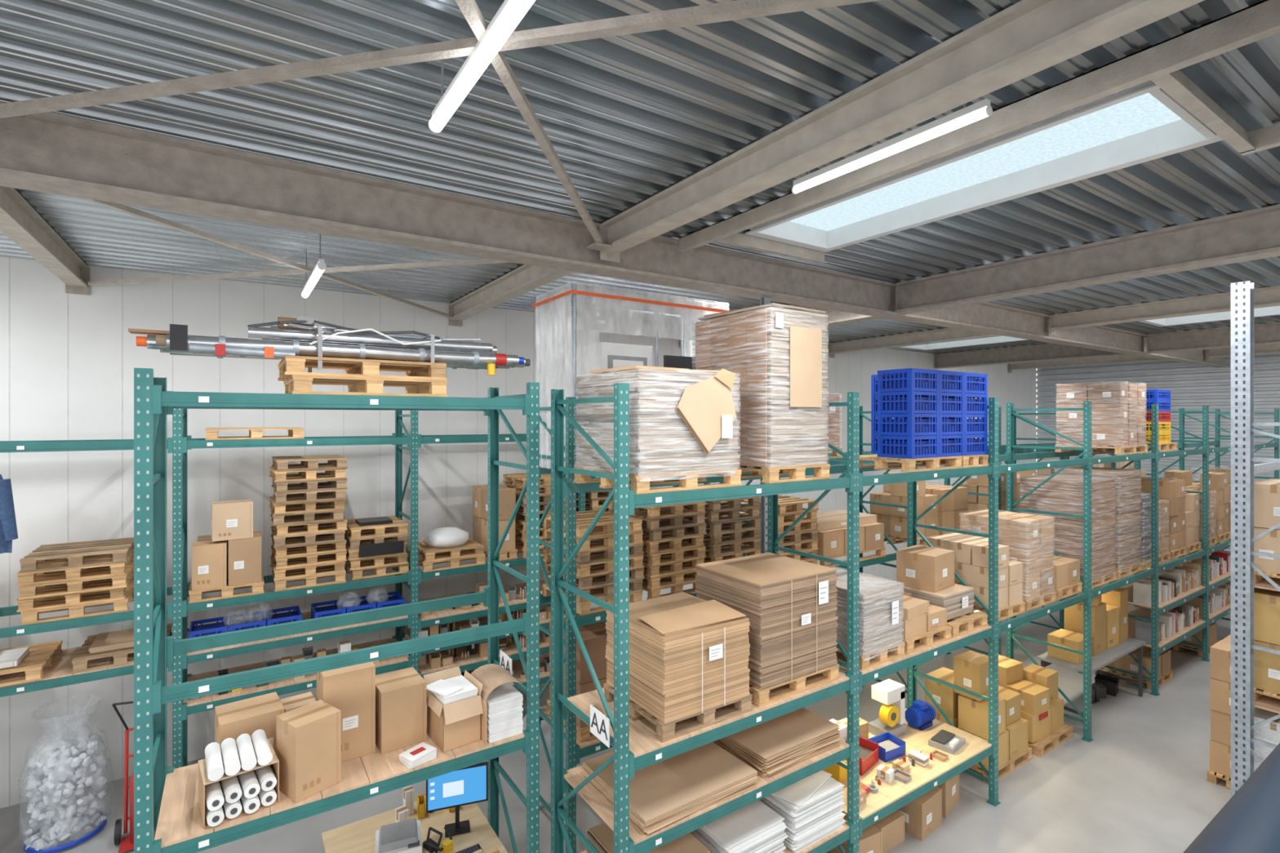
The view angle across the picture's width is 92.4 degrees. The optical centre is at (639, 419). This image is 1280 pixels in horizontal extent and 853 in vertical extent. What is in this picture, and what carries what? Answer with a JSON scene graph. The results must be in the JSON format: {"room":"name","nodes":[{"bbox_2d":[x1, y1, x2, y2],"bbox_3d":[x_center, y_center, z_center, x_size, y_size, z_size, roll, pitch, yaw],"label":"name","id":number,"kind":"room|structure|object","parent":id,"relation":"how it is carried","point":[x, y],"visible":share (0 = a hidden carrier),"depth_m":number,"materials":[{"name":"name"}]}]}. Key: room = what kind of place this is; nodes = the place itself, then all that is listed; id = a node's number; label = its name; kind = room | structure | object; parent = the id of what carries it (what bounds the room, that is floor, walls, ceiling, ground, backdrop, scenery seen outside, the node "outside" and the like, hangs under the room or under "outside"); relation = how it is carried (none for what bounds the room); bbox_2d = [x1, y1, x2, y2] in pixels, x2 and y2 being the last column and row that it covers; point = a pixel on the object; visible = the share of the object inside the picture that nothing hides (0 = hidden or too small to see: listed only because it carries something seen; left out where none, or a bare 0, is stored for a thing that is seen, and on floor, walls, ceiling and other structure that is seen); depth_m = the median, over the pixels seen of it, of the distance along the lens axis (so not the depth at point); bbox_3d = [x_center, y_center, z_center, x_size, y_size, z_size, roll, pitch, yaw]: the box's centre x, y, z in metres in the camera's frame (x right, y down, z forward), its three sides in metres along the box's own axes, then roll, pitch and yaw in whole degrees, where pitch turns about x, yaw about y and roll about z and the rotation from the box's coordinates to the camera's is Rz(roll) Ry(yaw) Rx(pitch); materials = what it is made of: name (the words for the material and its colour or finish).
{"room":"warehouse","nodes":[
{"label":"warehouse","id":0,"kind":"room"},
{"bbox_2d":[0,256,1035,808],"bbox_3d":[1.618,1.350,14.280,31.500,7.100,0.202,0,0,-34],"label":"wall","id":1,"kind":"structure","parent":0,"point":[68,361],"depth_m":8.87,"materials":[{"name":"paint"}]},
{"bbox_2d":[0,568,1231,852],"bbox_3d":[5.795,5.000,7.992,31.500,0.200,14.900,0,0,-34],"label":"floor","id":2,"kind":"structure","parent":0,"point":[1141,785],"depth_m":8.05,"materials":[{"name":"concrete"}]},
{"bbox_2d":[20,713,112,852],"bbox_3d":[-6.737,4.136,7.243,0.812,1.526,0.804,0,0,-34],"label":"bag","id":3,"kind":"object","parent":2,"relation":"on","point":[61,785],"visible":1,"depth_m":7.10,"materials":[{"name":"white plastic"}]},
{"bbox_2d":[111,701,133,852],"bbox_3d":[-5.807,4.083,7.157,0.551,1.630,0.430,0,0,-34],"label":"hand truck","id":4,"kind":"object","parent":2,"relation":"on","point":[127,842],"visible":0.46,"depth_m":7.09,"materials":[{"name":"red paint"}]},
{"bbox_2d":[133,368,539,852],"bbox_3d":[-2.428,2.279,5.290,2.925,5.242,1.140,0,0,-34],"label":"rack","id":5,"kind":"object","parent":2,"relation":"on","point":[167,818],"visible":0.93,"depth_m":4.97,"materials":[{"name":"metal"}]},
{"bbox_2d":[198,728,279,828],"bbox_3d":[-2.993,2.655,4.579,0.460,0.403,0.465,0,0,-40],"label":"paper roll","id":6,"kind":"object","parent":5,"relation":"on","point":[233,783],"visible":1,"depth_m":4.47,"materials":[{"name":"paper"}]},
{"bbox_2d":[214,692,284,755],"bbox_3d":[-3.219,2.615,5.062,0.444,0.482,0.404,0,0,-39],"label":"carton","id":7,"kind":"object","parent":5,"relation":"in","point":[233,720],"visible":0.48,"depth_m":4.98,"materials":[{"name":"cardboard"}]},
{"bbox_2d":[276,699,341,803],"bbox_3d":[-2.588,2.575,4.799,0.322,0.562,0.344,0,0,36],"label":"carton","id":8,"kind":"object","parent":5,"relation":"in","point":[308,736],"visible":0.99,"depth_m":4.70,"materials":[{"name":"cardboard"}]},
{"bbox_2d":[128,315,530,396],"bbox_3d":[-2.416,-0.501,5.262,3.000,0.618,0.950,0,0,-34],"label":"bundle","id":9,"kind":"object","parent":5,"relation":"on","point":[300,344],"visible":0.99,"depth_m":4.94,"materials":[{"name":"silver metal"}]},
{"bbox_2d":[316,662,375,762],"bbox_3d":[-2.555,2.485,5.325,0.410,0.742,0.429,0,0,-34],"label":"carton","id":10,"kind":"object","parent":5,"relation":"in","point":[351,690],"visible":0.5,"depth_m":5.17,"materials":[{"name":"cardboard"}]},
{"bbox_2d":[375,666,426,754],"bbox_3d":[-2.177,2.595,5.517,0.384,0.522,0.421,0,0,-36],"label":"carton","id":11,"kind":"object","parent":5,"relation":"in","point":[400,695],"visible":0.78,"depth_m":5.36,"materials":[{"name":"cardboard"}]},
{"bbox_2d":[423,666,483,752],"bbox_3d":[-1.706,2.606,5.528,0.420,0.500,0.560,0,0,-38],"label":"carton","id":12,"kind":"object","parent":5,"relation":"on","point":[455,709],"visible":1,"depth_m":5.41,"materials":[{"name":"cardboard"}]},
{"bbox_2d":[471,663,523,745],"bbox_3d":[-1.354,2.611,5.703,0.366,0.490,0.527,0,0,-34],"label":"paper stack","id":13,"kind":"object","parent":5,"relation":"on","point":[501,718],"visible":0.73,"depth_m":5.53,"materials":[{"name":"white paper"}]},
{"bbox_2d":[0,408,710,768],"bbox_3d":[-4.811,2.359,8.750,14.205,5.082,1.140,0,0,-34],"label":"rack","id":14,"kind":"object","parent":2,"relation":"on","point":[60,674],"visible":0.38,"depth_m":8.35,"materials":[{"name":"metal"}]},
{"bbox_2d":[0,474,17,553],"bbox_3d":[-6.982,0.868,6.443,0.674,1.105,0.311,0,0,-34],"label":"denim jacket","id":15,"kind":"object","parent":14,"relation":"hanging from","point":[8,528],"visible":1,"depth_m":6.50,"materials":[{"name":"fabric"}]},
{"bbox_2d":[0,640,62,686],"bbox_3d":[-7.335,2.824,6.992,0.953,0.144,1.003,0,0,-34],"label":"pallet stack","id":16,"kind":"object","parent":14,"relation":"in","point":[42,658],"visible":0.77,"depth_m":7.01,"materials":[{"name":"brown wood"}]},
{"bbox_2d":[17,537,133,625],"bbox_3d":[-6.763,1.916,7.456,0.956,0.724,1.045,0,0,-34],"label":"pallet stack","id":17,"kind":"object","parent":14,"relation":"on","point":[74,577],"visible":0.88,"depth_m":7.19,"materials":[{"name":"brown wood"}]},
{"bbox_2d":[71,623,172,673],"bbox_3d":[-6.396,2.795,7.643,0.852,0.203,1.002,0,0,-34],"label":"pallet stack","id":18,"kind":"object","parent":14,"relation":"in","point":[117,644],"visible":0.73,"depth_m":7.31,"materials":[{"name":"brown wood"}]},
{"bbox_2d":[188,499,264,603],"bbox_3d":[-5.520,1.682,8.218,0.800,1.192,0.950,0,0,-34],"label":"stack","id":19,"kind":"object","parent":14,"relation":"on","point":[226,560],"visible":1,"depth_m":7.89,"materials":[{"name":"cardboard"}]},
{"bbox_2d":[188,591,404,638],"bbox_3d":[-4.696,2.693,8.586,2.586,0.406,0.506,0,0,-34],"label":"crates","id":20,"kind":"object","parent":14,"relation":"in","point":[371,602],"visible":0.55,"depth_m":8.49,"materials":[{"name":"plastic"}]},
{"bbox_2d":[269,454,347,591],"bbox_3d":[-4.754,1.409,8.786,0.909,1.739,1.051,0,0,-34],"label":"pallet stack","id":21,"kind":"object","parent":14,"relation":"in","point":[308,526],"visible":1,"depth_m":8.50,"materials":[{"name":"brown wood"}]},
{"bbox_2d":[344,515,408,580],"bbox_3d":[-4.026,1.891,9.279,0.831,0.775,1.072,0,0,-34],"label":"pallet stack","id":22,"kind":"object","parent":14,"relation":"in","point":[378,544],"visible":0.86,"depth_m":8.95,"materials":[{"name":"brown wood"}]},
{"bbox_2d":[408,526,485,572],"bbox_3d":[-3.105,1.998,9.823,0.950,0.560,1.000,0,0,-34],"label":"wooden pallet","id":23,"kind":"object","parent":14,"relation":"on","point":[451,544],"visible":0.88,"depth_m":9.53,"materials":[{"name":"brown wood"}]},
{"bbox_2d":[417,631,549,669],"bbox_3d":[-2.346,3.638,10.067,2.521,0.276,0.434,0,0,-34],"label":"boxes","id":24,"kind":"object","parent":14,"relation":"on","point":[436,660],"visible":0.52,"depth_m":9.70,"materials":[{"name":"cardboard"}]},
{"bbox_2d":[472,484,517,561],"bbox_3d":[-2.458,1.708,10.313,0.480,1.139,0.900,0,0,-34],"label":"wooden pallet","id":25,"kind":"object","parent":14,"relation":"on","point":[507,495],"visible":0.56,"depth_m":10.04,"materials":[{"name":"brown wood"}]},
{"bbox_2d":[502,473,565,558],"bbox_3d":[-1.800,1.626,10.754,0.910,1.304,1.049,0,0,-34],"label":"pallet stack","id":26,"kind":"object","parent":14,"relation":"on","point":[519,480],"visible":0.28,"depth_m":10.38,"materials":[{"name":"brown wood"}]},
{"bbox_2d":[321,798,507,852],"bbox_3d":[-2.175,4.525,5.939,1.450,0.750,1.500,0,0,-34],"label":"office desk","id":27,"kind":"object","parent":2,"relation":"on","point":[357,837],"visible":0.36,"depth_m":6.16,"materials":[{"name":"brown wood"}]},
{"bbox_2d":[374,817,422,852],"bbox_3d":[-2.250,4.008,5.721,0.400,0.280,0.480,0,0,-22],"label":"printer","id":28,"kind":"object","parent":27,"relation":"on","point":[402,837],"visible":1,"depth_m":5.69,"materials":[{"name":"white plastic"}]},
{"bbox_2d":[426,761,488,837],"bbox_3d":[-1.849,3.838,6.216,0.600,0.620,0.180,0,0,-19],"label":"computer monitor","id":29,"kind":"object","parent":27,"relation":"on","point":[468,785],"visible":0.95,"depth_m":6.20,"materials":[{"name":"black plastic"}]},
{"bbox_2d":[539,396,1151,852],"bbox_3d":[6.336,2.325,12.194,17.885,5.150,1.140,0,0,-34],"label":"rack","id":30,"kind":"object","parent":2,"relation":"on","point":[575,749],"visible":0.07,"depth_m":6.97,"materials":[{"name":"metal"}]},
{"bbox_2d":[546,610,607,742],"bbox_3d":[-0.432,3.107,7.697,1.200,1.139,0.900,0,0,-34],"label":"carton","id":31,"kind":"object","parent":30,"relation":"on","point":[593,636],"visible":0.12,"depth_m":7.13,"materials":[{"name":"cardboard"}]},
{"bbox_2d":[542,509,644,615],"bbox_3d":[-0.591,1.711,7.596,0.895,1.014,1.039,0,0,-34],"label":"pallet stack","id":32,"kind":"object","parent":30,"relation":"on","point":[595,557],"visible":0.6,"depth_m":7.28,"materials":[{"name":"brown wood"}]},
{"bbox_2d":[532,281,730,468],"bbox_3d":[-0.047,-0.476,7.875,2.418,2.128,1.070,0,0,-34],"label":"cabin","id":33,"kind":"object","parent":30,"relation":"on","point":[611,309],"visible":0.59,"depth_m":7.30,"materials":[{"name":"metal"}]},
{"bbox_2d":[608,497,706,599],"bbox_3d":[0.219,1.639,8.132,0.915,1.159,1.046,0,0,-34],"label":"pallet stack","id":34,"kind":"object","parent":30,"relation":"on","point":[663,526],"visible":0.56,"depth_m":7.73,"materials":[{"name":"brown wood"}]},
{"bbox_2d":[682,496,760,575],"bbox_3d":[1.039,1.639,8.675,0.908,1.159,1.049,0,0,-34],"label":"pallet stack","id":35,"kind":"object","parent":30,"relation":"on","point":[723,519],"visible":0.42,"depth_m":8.28,"materials":[{"name":"brown wood"}]},
{"bbox_2d":[739,494,818,564],"bbox_3d":[2.024,1.711,9.327,0.899,1.014,1.046,0,0,-34],"label":"pallet stack","id":36,"kind":"object","parent":30,"relation":"on","point":[789,508],"visible":0.23,"depth_m":9.02,"materials":[{"name":"brown wood"}]},
{"bbox_2d":[800,510,885,567],"bbox_3d":[3.094,1.892,9.980,1.500,0.652,1.000,0,0,-34],"label":"wooden pallet","id":37,"kind":"object","parent":30,"relation":"on","point":[832,526],"visible":0.52,"depth_m":9.62,"materials":[{"name":"brown wood"}]},
{"bbox_2d":[869,471,940,546],"bbox_3d":[4.795,1.607,11.170,0.850,1.221,0.900,0,0,-34],"label":"wooden pallet","id":38,"kind":"object","parent":30,"relation":"on","point":[894,519],"visible":0.52,"depth_m":10.88,"materials":[{"name":"brown wood"}]},
{"bbox_2d":[925,483,968,535],"bbox_3d":[5.607,1.748,11.709,0.900,0.940,0.900,0,0,-34],"label":"wooden pallet","id":39,"kind":"object","parent":30,"relation":"on","point":[950,508],"visible":0.33,"depth_m":11.32,"materials":[{"name":"brown wood"}]},
{"bbox_2d":[960,466,1021,512],"bbox_3d":[7.356,1.607,12.871,1.100,1.221,0.900,0,0,-34],"label":"wooden pallet","id":40,"kind":"object","parent":30,"relation":"on","point":[979,483],"visible":0.38,"depth_m":12.56,"materials":[{"name":"brown wood"}]},
{"bbox_2d":[829,773,959,852],"bbox_3d":[3.038,4.649,7.373,2.368,0.501,0.668,0,0,-34],"label":"cartons","id":41,"kind":"object","parent":2,"relation":"on","point":[919,818],"visible":0.44,"depth_m":7.18,"materials":[{"name":"cardboard"}]},
{"bbox_2d":[551,382,1279,852],"bbox_3d":[7.708,2.310,10.644,19.735,5.180,1.240,0,0,-34],"label":"rack","id":42,"kind":"object","parent":2,"relation":"on","point":[635,744],"visible":0.6,"depth_m":6.28,"materials":[{"name":"metal"}]},
{"bbox_2d":[586,822,712,852],"bbox_3d":[0.070,3.959,5.543,0.784,0.335,0.883,0,0,-34],"label":"cardboard sheets","id":43,"kind":"object","parent":42,"relation":"in","point":[601,836],"visible":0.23,"depth_m":5.50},
{"bbox_2d":[573,365,742,494],"bbox_3d":[0.149,0.073,5.576,1.120,1.030,1.133,0,0,-34],"label":"wooden pallet","id":44,"kind":"object","parent":42,"relation":"on","point":[682,421],"visible":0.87,"depth_m":5.17,"materials":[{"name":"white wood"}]},
{"bbox_2d":[582,742,757,835],"bbox_3d":[0.265,3.238,5.627,1.272,0.116,1.071,0,0,-34],"label":"cardboard sheets","id":45,"kind":"object","parent":42,"relation":"in","point":[664,793],"visible":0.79,"depth_m":5.39,"materials":[{"name":"cardboard"}]},
{"bbox_2d":[603,591,752,742],"bbox_3d":[0.340,2.170,5.632,1.000,0.895,0.980,0,0,-34],"label":"cardboard sheets","id":46,"kind":"object","parent":42,"relation":"on","point":[689,654],"visible":0.96,"depth_m":5.28,"materials":[{"name":"brown cardboard"}]},
{"bbox_2d":[692,302,830,483],"bbox_3d":[1.221,-0.252,6.322,0.888,1.680,1.156,0,0,-34],"label":"pallet","id":47,"kind":"object","parent":42,"relation":"on","point":[778,353],"visible":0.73,"depth_m":5.86,"materials":[{"name":"brown wood"}]},
{"bbox_2d":[694,552,839,706],"bbox_3d":[1.289,2.063,6.282,1.120,1.108,0.981,0,0,-34],"label":"cardboard sheets","id":48,"kind":"object","parent":42,"relation":"on","point":[789,604],"visible":0.83,"depth_m":5.91,"materials":[{"name":"brown cardboard"}]},
{"bbox_2d":[690,770,845,852],"bbox_3d":[1.186,3.901,6.163,1.557,0.452,0.906,0,0,-34],"label":"sheets","id":49,"kind":"object","parent":42,"relation":"on","point":[801,814],"visible":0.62,"depth_m":5.88,"materials":[{"name":"paper"}]},
{"bbox_2d":[713,707,840,777],"bbox_3d":[1.325,3.201,6.319,1.113,0.190,1.000,0,0,-34],"label":"cardboard sheets","id":50,"kind":"object","parent":42,"relation":"in","point":[776,744],"visible":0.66,"depth_m":6.00,"materials":[{"name":"cardboard"}]},
{"bbox_2d":[822,732,905,783],"bbox_3d":[2.646,3.967,7.373,1.270,0.300,0.408,0,0,-34],"label":"bins","id":51,"kind":"object","parent":42,"relation":"on","point":[886,747],"visible":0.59,"depth_m":7.42,"materials":[{"name":"red paint"}]},
{"bbox_2d":[831,567,905,670],"bbox_3d":[2.370,2.216,7.004,0.760,0.803,1.012,0,0,-34],"label":"wooden pallet","id":52,"kind":"object","parent":42,"relation":"on","point":[881,607],"visible":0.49,"depth_m":6.63,"materials":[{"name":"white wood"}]},
{"bbox_2d":[868,679,906,737],"bbox_3d":[3.245,3.807,8.063,0.430,0.620,0.320,0,0,-34],"label":"tape dispenser","id":53,"kind":"object","parent":42,"relation":"on","point":[891,719],"visible":0.94,"depth_m":7.98,"materials":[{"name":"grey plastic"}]},
{"bbox_2d":[859,749,948,805],"bbox_3d":[2.968,4.074,7.096,1.676,0.145,0.297,0,0,-34],"label":"boxes","id":54,"kind":"object","parent":42,"relation":"on","point":[886,774],"visible":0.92,"depth_m":7.11},
{"bbox_2d":[859,368,988,471],"bbox_3d":[3.468,0.003,7.739,1.743,1.170,0.953,0,0,-34],"label":"crates","id":55,"kind":"object","parent":42,"relation":"on","point":[931,427],"visible":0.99,"depth_m":7.26,"materials":[{"name":"blue plastic"}]},
{"bbox_2d":[902,591,951,654],"bbox_3d":[3.079,2.374,7.509,0.900,0.486,1.000,0,0,-34],"label":"wooden pallet","id":56,"kind":"object","parent":42,"relation":"on","point":[922,620],"visible":0.43,"depth_m":7.10,"materials":[{"name":"brown wood"}]},
{"bbox_2d":[893,544,987,637],"bbox_3d":[3.812,2.164,7.996,0.800,0.906,1.000,0,0,-34],"label":"wooden pallet","id":57,"kind":"object","parent":42,"relation":"on","point":[927,573],"visible":0.66,"depth_m":7.78,"materials":[{"name":"brown wood"}]},
{"bbox_2d":[928,533,1025,622],"bbox_3d":[4.678,2.161,8.589,0.800,0.952,0.970,0,0,-34],"label":"wooden pallet","id":58,"kind":"object","parent":42,"relation":"on","point":[971,552],"visible":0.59,"depth_m":8.25,"materials":[{"name":"brown wood"}]},
{"bbox_2d":[960,509,1056,611],"bbox_3d":[5.420,2.019,9.082,0.896,1.235,0.986,0,0,-34],"label":"pallet","id":59,"kind":"object","parent":42,"relation":"on","point":[1029,538],"visible":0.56,"depth_m":8.70,"materials":[{"name":"cardboard"}]},
{"bbox_2d":[1053,555,1082,599],"bbox_3d":[6.178,2.391,9.585,0.800,0.491,0.970,0,0,-34],"label":"wooden pallet","id":60,"kind":"object","parent":42,"relation":"on","point":[1067,570],"visible":0.39,"depth_m":9.20,"materials":[{"name":"brown wood"}]},
{"bbox_2d":[1019,474,1116,588],"bbox_3d":[7.119,1.802,10.229,1.080,1.673,1.055,0,0,-34],"label":"wooden pallet","id":61,"kind":"object","parent":42,"relation":"on","point":[1060,494],"visible":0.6,"depth_m":9.85,"materials":[{"name":"brown wood"}]},
{"bbox_2d":[1050,466,1142,579],"bbox_3d":[8.043,1.752,10.843,1.060,1.773,1.056,0,0,-34],"label":"wooden pallet","id":62,"kind":"object","parent":42,"relation":"on","point":[1128,517],"visible":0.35,"depth_m":10.42,"materials":[{"name":"brown wood"}]},
{"bbox_2d":[1054,382,1148,454],"bbox_3d":[8.282,-0.029,11.026,1.216,1.235,1.016,0,0,-34],"label":"pallet","id":63,"kind":"object","parent":42,"relation":"on","point":[1117,408],"visible":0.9,"depth_m":10.63,"materials":[{"name":"cardboard"}]},
{"bbox_2d":[1094,389,1177,451],"bbox_3d":[9.615,0.015,11.911,1.000,1.145,1.000,0,0,-34],"label":"crates","id":64,"kind":"object","parent":42,"relation":"on","point":[1162,397],"visible":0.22,"depth_m":11.47,"materials":[{"name":"multicoloured plastic"}]},
{"bbox_2d":[1140,476,1186,559],"bbox_3d":[10.101,1.907,12.192,0.820,1.462,0.970,0,0,-34],"label":"wooden pallet","id":65,"kind":"object","parent":42,"relation":"on","point":[1172,490],"visible":0.35,"depth_m":11.78,"materials":[{"name":"brown wood"}]},
{"bbox_2d":[1135,604,1199,644],"bbox_3d":[10.263,3.868,11.918,2.587,0.418,0.340,0,0,-34],"label":"binders","id":66,"kind":"object","parent":42,"relation":"on","point":[1175,620],"visible":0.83,"depth_m":11.60,"materials":[{"name":"grey plastic"}]},
{"bbox_2d":[1133,562,1202,606],"bbox_3d":[10.316,3.172,11.956,2.717,0.410,0.341,0,0,-34],"label":"binders","id":67,"kind":"object","parent":42,"relation":"on","point":[1171,582],"visible":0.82,"depth_m":11.74,"materials":[{"name":"white paper"}]},
{"bbox_2d":[1185,492,1201,554],"bbox_3d":[10.825,2.072,12.673,0.820,1.132,0.970,0,0,-34],"label":"wooden pallet","id":68,"kind":"object","parent":42,"relation":"on","point":[1192,500],"visible":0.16,"depth_m":12.32,"materials":[{"name":"brown wood"}]},
{"bbox_2d":[1164,470,1231,542],"bbox_3d":[12.475,1.907,13.769,0.820,1.462,0.970,0,0,-34],"label":"wooden pallet","id":69,"kind":"object","parent":42,"relation":"on","point":[1219,489],"visible":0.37,"depth_m":13.39,"materials":[{"name":"brown wood"}]},
{"bbox_2d":[924,650,1032,784],"bbox_3d":[4.909,4.127,8.965,1.200,1.546,1.000,0,0,-34],"label":"cardboard boxes","id":70,"kind":"object","parent":2,"relation":"on","point":[967,713],"visible":0.59,"depth_m":8.60,"materials":[{"name":"cardboard"}]},
{"bbox_2d":[998,654,1073,757],"bbox_3d":[5.978,4.352,9.615,1.100,1.096,1.000,0,0,-34],"label":"wooden pallet","id":71,"kind":"object","parent":2,"relation":"on","point":[1042,708],"visible":0.63,"depth_m":9.34,"materials":[{"name":"brown wood"}]},
{"bbox_2d":[1036,637,1146,715],"bbox_3d":[7.789,4.420,10.548,2.350,0.960,0.750,0,0,-34],"label":"work table","id":72,"kind":"object","parent":2,"relation":"on","point":[1113,654],"visible":0.46,"depth_m":10.34,"materials":[{"name":"grey metal"}]},
{"bbox_2d":[1047,584,1128,664],"bbox_3d":[7.779,3.383,10.631,2.029,1.110,0.472,0,0,-34],"label":"cartons","id":73,"kind":"object","parent":72,"relation":"on","point":[1109,610],"visible":0.66,"depth_m":10.42,"materials":[{"name":"cardboard"}]},
{"bbox_2d":[1094,645,1173,690],"bbox_3d":[9.434,4.630,11.731,1.000,0.540,0.900,0,0,-34],"label":"wooden pallet","id":74,"kind":"object","parent":2,"relation":"on","point":[1126,663],"visible":0.36,"depth_m":11.42,"materials":[{"name":"brown wood"}]},
{"bbox_2d":[1206,634,1255,790],"bbox_3d":[8.228,3.990,8.396,1.000,1.820,0.480,0,0,-34],"label":"wooden pallet","id":75,"kind":"object","parent":2,"relation":"on","point":[1220,651],"visible":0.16,"depth_m":8.23,"materials":[{"name":"brown wood"}]},
{"bbox_2d":[1231,280,1279,797],"bbox_3d":[11.740,1.671,9.661,11.350,6.457,1.140,0,0,-34],"label":"rack","id":76,"kind":"object","parent":2,"relation":"on","point":[1243,468],"visible":0.9,"depth_m":6.93,"materials":[{"name":"metal"}]},
{"bbox_2d":[1253,587,1279,701],"bbox_3d":[7.694,2.607,7.033,1.100,1.238,0.900,0,0,-34],"label":"wooden pallet","id":77,"kind":"object","parent":76,"relation":"on","point":[1266,602],"visible":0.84,"depth_m":6.97,"materials":[{"name":"brown wood"}]},
{"bbox_2d":[1253,478,1279,583],"bbox_3d":[7.694,1.306,7.033,1.100,1.139,0.900,0,0,-34],"label":"wooden pallet","id":78,"kind":"object","parent":76,"relation":"on","point":[1266,492],"visible":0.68,"depth_m":6.97,"materials":[{"name":"brown wood"}]},
{"bbox_2d":[1253,706,1279,771],"bbox_3d":[7.694,4.147,7.032,1.116,1.505,0.915,0,0,-34],"label":"pallet","id":79,"kind":"object","parent":2,"relation":"on","point":[1269,732],"visible":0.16,"depth_m":6.99,"materials":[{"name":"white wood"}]},
{"bbox_2d":[0,0,1279,354],"bbox_3d":[5.768,-2.175,8.034,31.500,0.250,15.000,0,0,-34],"label":"ceiling","id":80,"kind":"structure","parent":0,"point":[628,118],"depth_m":4.18,"materials":[{"name":"grey metal"}]},
{"bbox_2d":[0,186,89,294],"bbox_3d":[-6.048,-1.850,6.031,0.240,0.380,5.020,0,0,-34],"label":"ceiling beam","id":81,"kind":"structure","parent":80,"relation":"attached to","point":[19,221],"depth_m":6.41,"materials":[{"name":"metal"}]},
{"bbox_2d":[427,0,535,133],"bbox_3d":[-0.766,-1.851,2.925,0.080,0.379,1.520,0,0,-34],"label":"fluorescent light","id":82,"kind":"object","parent":80,"relation":"hanging from","point":[511,12],"visible":0.9,"depth_m":2.87,"materials":[{"name":"white plastic"}]},
{"bbox_2d":[448,264,573,326],"bbox_3d":[-1.883,-1.850,8.798,0.240,0.380,5.020,0,0,-34],"label":"ceiling beam","id":83,"kind":"structure","parent":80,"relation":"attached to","point":[525,278],"depth_m":8.88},
{"bbox_2d":[0,101,1230,367],"bbox_3d":[4.550,-1.810,9.867,31.500,0.460,0.300,0,0,-34],"label":"beam","id":84,"kind":"structure","parent":80,"relation":"attached to","point":[48,152],"depth_m":5.39,"materials":[{"name":"metal"}]},
{"bbox_2d":[791,98,992,194],"bbox_3d":[1.626,-1.906,4.202,0.056,0.267,1.500,0,0,-34],"label":"fluorescent light","id":85,"kind":"object","parent":80,"relation":"hanging from","point":[981,109],"visible":0.88,"depth_m":4.05,"materials":[{"name":"white plastic"}]},
{"bbox_2d":[600,0,1204,262],"bbox_3d":[1.055,-1.850,4.375,0.240,0.380,4.960,0,0,-34],"label":"ceiling beam","id":86,"kind":"structure","parent":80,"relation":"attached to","point":[1028,37],"depth_m":3.58,"materials":[{"name":"concrete"}]},
{"bbox_2d":[0,0,880,318],"bbox_3d":[-2.466,-1.774,5.175,4.761,0.068,10.092,0,0,-34],"label":"cross","id":87,"kind":"object","parent":86,"relation":"attached to","point":[738,9],"visible":0.82,"depth_m":3.15,"materials":[{"name":"beige paint"}]},
{"bbox_2d":[828,328,1002,358],"bbox_3d":[6.529,-1.850,14.387,0.240,0.380,5.020,0,0,-34],"label":"ceiling beam","id":88,"kind":"structure","parent":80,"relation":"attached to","point":[946,335],"depth_m":14.62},
{"bbox_2d":[679,0,1279,264],"bbox_3d":[2.577,-1.965,5.374,1.880,0.150,4.900,0,0,-34],"label":"frame","id":89,"kind":"object","parent":80,"relation":"attached to","point":[1161,63],"visible":0.96,"depth_m":3.90,"materials":[{"name":"paint"}]},
{"bbox_2d":[745,80,1223,252],"bbox_3d":[2.668,-2.118,5.507,1.300,0.225,3.580,0,0,-34],"label":"skylight","id":90,"kind":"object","parent":80,"relation":"attached to","point":[1140,123],"depth_m":5.21,"materials":[{"name":"glass"}]},
{"bbox_2d":[933,342,1129,368],"bbox_3d":[10.694,-1.820,17.154,0.280,0.440,5.020,0,0,-34],"label":"ceiling beam","id":91,"kind":"structure","parent":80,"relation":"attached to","point":[1045,352],"depth_m":17.24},
{"bbox_2d":[1008,355,1164,373],"bbox_3d":[14.525,-1.850,19.700,0.240,0.380,5.020,0,0,-34],"label":"ceiling beam","id":92,"kind":"structure","parent":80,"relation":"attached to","point":[1125,358],"depth_m":19.94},
{"bbox_2d":[894,204,1279,314],"bbox_3d":[5.303,-1.820,7.197,0.280,0.440,4.960,0,0,-34],"label":"ceiling beam","id":93,"kind":"structure","parent":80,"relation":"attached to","point":[1254,234],"depth_m":7.02,"materials":[{"name":"concrete"}]},
{"bbox_2d":[1050,285,1279,335],"bbox_3d":[9.468,-1.850,9.964,0.240,0.380,4.960,0,0,-34],"label":"ceiling beam","id":94,"kind":"structure","parent":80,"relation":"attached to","point":[1264,297],"depth_m":10.62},
{"bbox_2d":[1137,306,1279,326],"bbox_3d":[11.400,-2.118,11.248,1.960,0.225,3.520,0,0,-34],"label":"window","id":95,"kind":"structure","parent":80,"relation":"attached to","point":[1275,310],"depth_m":12.56,"materials":[{"name":"white plastic"}]},
{"bbox_2d":[1146,322,1279,353],"bbox_3d":[13.632,-1.820,12.731,0.280,0.440,4.960,0,0,-34],"label":"ceiling beam","id":96,"kind":"structure","parent":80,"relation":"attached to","point":[1264,334],"depth_m":13.91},
{"bbox_2d":[1035,353,1279,581],"bbox_3d":[18.997,1.350,16.764,0.200,7.100,14.900,0,0,-34],"label":"wall","id":97,"kind":"structure","parent":0,"point":[1192,387],"depth_m":19.31,"materials":[{"name":"metal"}]},
{"bbox_3d":[2.809,1.675,-0.163,7.500,0.150,3.620,0,0,-34],"label":"floor","id":98,"kind":"structure","parent":0,"visible":0},
{"bbox_2d":[1182,742,1279,852],"bbox_3d":[2.063,0.973,1.503,4.900,1.255,0.180,0,0,-34],"label":"railing","id":99,"kind":"object","parent":98,"relation":"on","point":[1249,822],"visible":1,"depth_m":0.55,"materials":[{"name":"blue paint"}]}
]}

